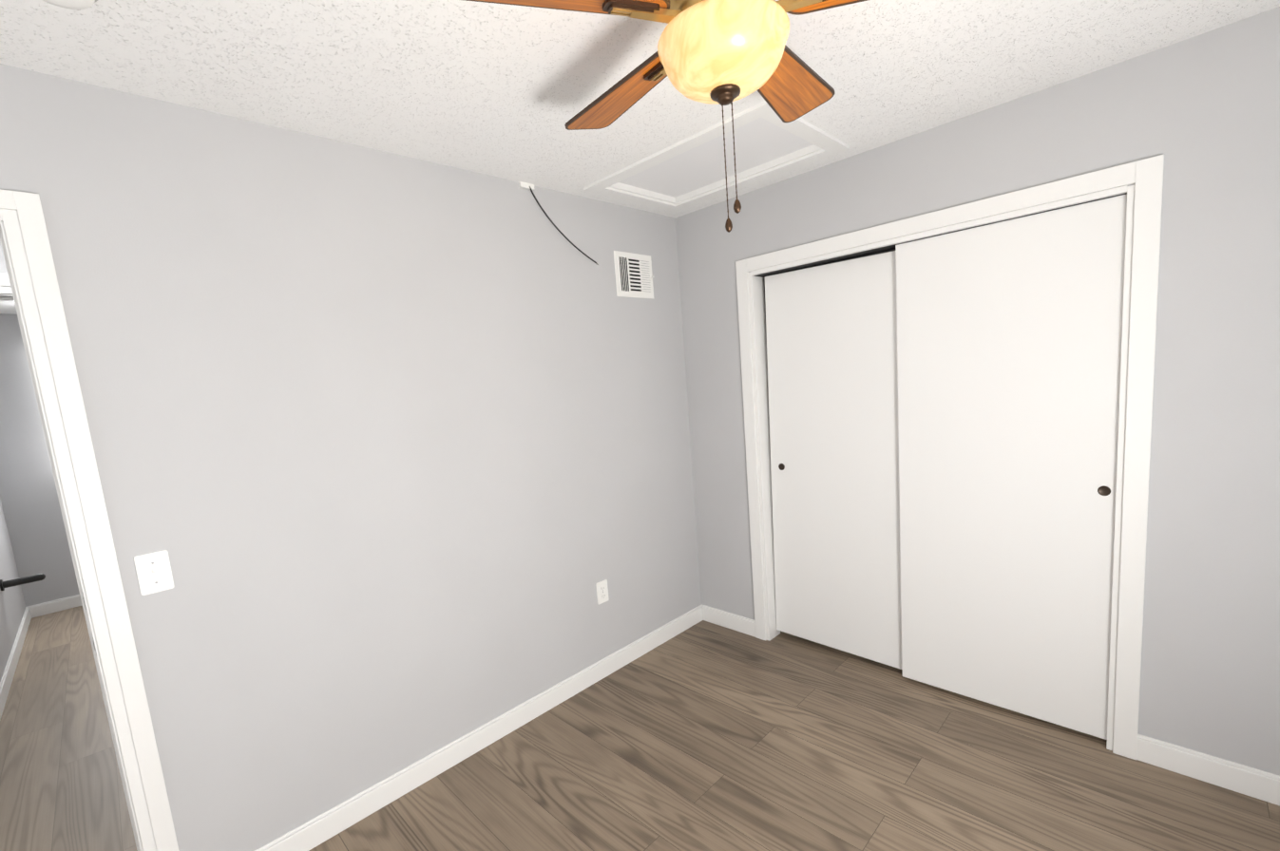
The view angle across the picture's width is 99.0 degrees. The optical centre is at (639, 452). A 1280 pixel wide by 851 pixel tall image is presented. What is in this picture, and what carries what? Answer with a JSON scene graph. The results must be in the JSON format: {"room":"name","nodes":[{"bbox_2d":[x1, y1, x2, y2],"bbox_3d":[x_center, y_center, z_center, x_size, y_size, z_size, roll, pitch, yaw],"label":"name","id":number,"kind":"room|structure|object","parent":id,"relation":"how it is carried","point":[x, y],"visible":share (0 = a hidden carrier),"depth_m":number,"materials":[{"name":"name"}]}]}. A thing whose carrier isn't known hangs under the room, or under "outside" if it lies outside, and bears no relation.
{"room":"empty bedroom","nodes":[
{"label":"empty bedroom","id":0,"kind":"room"},
{"bbox_2d":[0,241,7,273],"bbox_3d":[-2.346,0.219,2.164,0.110,2.440,3.300,3,11,45],"label":"wall","id":1,"kind":"structure","parent":0,"point":[3,268],"depth_m":2.02,"materials":[{"name":"white paint"}]},
{"bbox_2d":[0,272,14,301],"bbox_3d":[-2.295,0.375,2.224,0.146,2.109,0.948,3,11,45],"label":"door frame","id":2,"kind":"structure","parent":1,"relation":"attached to","point":[6,293],"depth_m":2.02,"materials":[{"name":"white wood"}]},
{"bbox_2d":[0,498,26,682],"bbox_3d":[-3.920,0.224,3.065,3.390,2.440,0.110,3,11,45],"label":"wall","id":3,"kind":"structure","parent":0,"point":[12,606],"depth_m":3.86,"materials":[{"name":"grey paint"}]},
{"bbox_2d":[0,606,33,720],"bbox_3d":[-3.784,1.371,3.263,3.390,0.100,0.014,3,11,45],"label":"baseboard","id":4,"kind":"structure","parent":3,"relation":"attached to","point":[11,664],"depth_m":3.54,"materials":[{"name":"white wood"}]},
{"bbox_2d":[0,573,45,591],"bbox_3d":[-4.244,0.885,3.761,0.080,0.080,0.209,3,11,45],"label":"handle","id":5,"kind":"object","parent":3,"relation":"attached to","point":[21,581],"visible":1,"depth_m":3.74,"materials":[{"name":"black metal"}]},
{"bbox_2d":[0,313,79,607],"bbox_3d":[-4.827,0.087,4.629,0.110,2.440,3.300,3,11,45],"label":"wall","id":6,"kind":"structure","parent":0,"point":[33,516],"depth_m":4.42,"materials":[{"name":"grey paint"}]},
{"bbox_2d":[30,594,82,617],"bbox_3d":[-4.458,1.196,4.969,0.017,0.100,1.440,3,11,45],"label":"baseboard","id":7,"kind":"structure","parent":6,"relation":"attached to","point":[49,607],"depth_m":4.56,"materials":[{"name":"white wood"}]},
{"bbox_2d":[0,63,701,850],"bbox_3d":[-1.006,0.123,2.087,0.110,2.440,3.620,3,11,45],"label":"wall","id":8,"kind":"structure","parent":0,"point":[393,461],"depth_m":1.95,"materials":[{"name":"grey paint"}]},
{"bbox_2d":[0,189,179,850],"bbox_3d":[-1.835,0.456,1.271,0.146,2.129,0.928,3,11,45],"label":"door frame","id":9,"kind":"structure","parent":8,"relation":"attached to","point":[30,270],"depth_m":1.49,"materials":[{"name":"white wood"}]},
{"bbox_2d":[133,550,174,595],"bbox_3d":[-1.418,0.353,1.596,0.016,0.118,0.074,3,11,45],"label":"light switch","id":10,"kind":"object","parent":8,"relation":"attached to","point":[154,573],"visible":1,"depth_m":1.60,"materials":[{"name":"white plastic"}]},
{"bbox_2d":[254,604,703,850],"bbox_3d":[-0.494,1.201,2.572,0.014,0.100,2.546,3,11,45],"label":"baseboard","id":11,"kind":"structure","parent":8,"relation":"attached to","point":[322,828],"depth_m":2.30,"materials":[{"name":"white wood"}]},
{"bbox_2d":[518,181,598,265],"bbox_3d":[-0.369,-1.062,2.565,0.406,0.325,0.016,-11,10,-41],"label":"coaxial cable","id":12,"kind":"object","parent":8,"relation":"attached to","point":[526,185],"visible":0.98,"depth_m":2.48,"materials":[{"name":"black plastic"}]},
{"bbox_2d":[595,579,609,604],"bbox_3d":[-0.196,0.730,2.853,0.007,0.116,0.072,3,11,45],"label":"outlet","id":13,"kind":"object","parent":8,"relation":"attached to","point":[601,592],"visible":1,"depth_m":2.85,"materials":[{"name":"white plastic"}]},
{"bbox_2d":[613,250,653,298],"bbox_3d":[-0.021,-0.948,2.925,0.024,0.230,0.280,3,11,45],"label":"air vent","id":14,"kind":"object","parent":8,"relation":"in","point":[634,275],"visible":1,"depth_m":2.92,"materials":[{"name":"white plastic"}]},
{"bbox_2d":[0,606,1279,850],"bbox_3d":[-1.533,1.344,2.806,7.443,0.080,5.220,3,11,45],"label":"floor","id":15,"kind":"structure","parent":0,"point":[703,735],"depth_m":2.13,"materials":[{"name":"wood"}]},
{"bbox_2d":[0,0,1279,314],"bbox_3d":[-1.731,-1.146,2.473,7.443,0.080,5.220,3,11,45],"label":"ceiling","id":16,"kind":"structure","parent":0,"point":[500,91],"depth_m":1.57,"materials":[{"name":"white paint"}]},
{"bbox_2d":[41,0,97,9],"bbox_3d":[-1.177,-0.943,1.098,0.140,0.046,0.140,3,11,45],"label":"smoke detector","id":17,"kind":"object","parent":16,"relation":"attached to","point":[76,4],"visible":1,"depth_m":1.13,"materials":[{"name":"white plastic"}]},
{"bbox_2d":[465,0,867,232],"bbox_3d":[0.180,-0.782,1.187,1.095,0.600,1.095,3,11,45],"label":"ceiling fan","id":18,"kind":"object","parent":16,"relation":"hanging from","point":[723,52],"visible":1,"depth_m":1.11,"materials":[{"name":"brown wood"}]},
{"bbox_2d":[583,100,849,211],"bbox_3d":[0.309,-1.278,2.419,0.980,0.057,0.645,3,11,45],"label":"attic hatch","id":19,"kind":"object","parent":16,"relation":"attached to","point":[690,171],"visible":0.94,"depth_m":2.40,"materials":[{"name":"white wood"}]},
{"bbox_2d":[763,248,895,362],"bbox_3d":[1.471,-0.163,2.747,2.100,2.440,0.640,3,11,45],"label":"closet interior","id":20,"kind":"object","parent":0,"point":[892,250],"depth_m":3.24,"materials":[{"name":"grey"}]},
{"bbox_2d":[675,6,1279,776],"bbox_3d":[1.305,-0.102,2.390,2.943,2.440,0.110,3,11,45],"label":"wall","id":21,"kind":"structure","parent":0,"point":[1200,113],"depth_m":1.83,"materials":[{"name":"grey paint"}]},
{"bbox_2d":[764,250,902,669],"bbox_3d":[1.005,0.070,2.767,0.793,1.993,0.038,3,11,45],"label":"closet door","id":22,"kind":"structure","parent":21,"relation":"in","point":[831,353],"depth_m":2.75,"materials":[{"name":"white wood"}]},
{"bbox_2d":[735,154,1164,760],"bbox_3d":[1.215,0.055,2.501,1.640,2.115,0.127,3,11,45],"label":"closet frame","id":23,"kind":"object","parent":21,"relation":"attached to","point":[1142,233],"visible":0.98,"depth_m":2.00,"materials":[{"name":"white wood"}]},
{"bbox_2d":[702,605,1279,805],"bbox_3d":[1.353,1.064,2.501,2.695,0.100,0.014,3,11,45],"label":"baseboard","id":24,"kind":"structure","parent":21,"relation":"attached to","point":[1251,782],"depth_m":1.91,"materials":[{"name":"white wood"}]},
{"bbox_2d":[895,193,1127,740],"bbox_3d":[1.466,0.104,2.251,0.752,2.006,0.038,3,11,45],"label":"closet door","id":25,"kind":"structure","parent":21,"relation":"in","point":[1009,334],"depth_m":2.19,"materials":[{"name":"white wood"}]}
]}

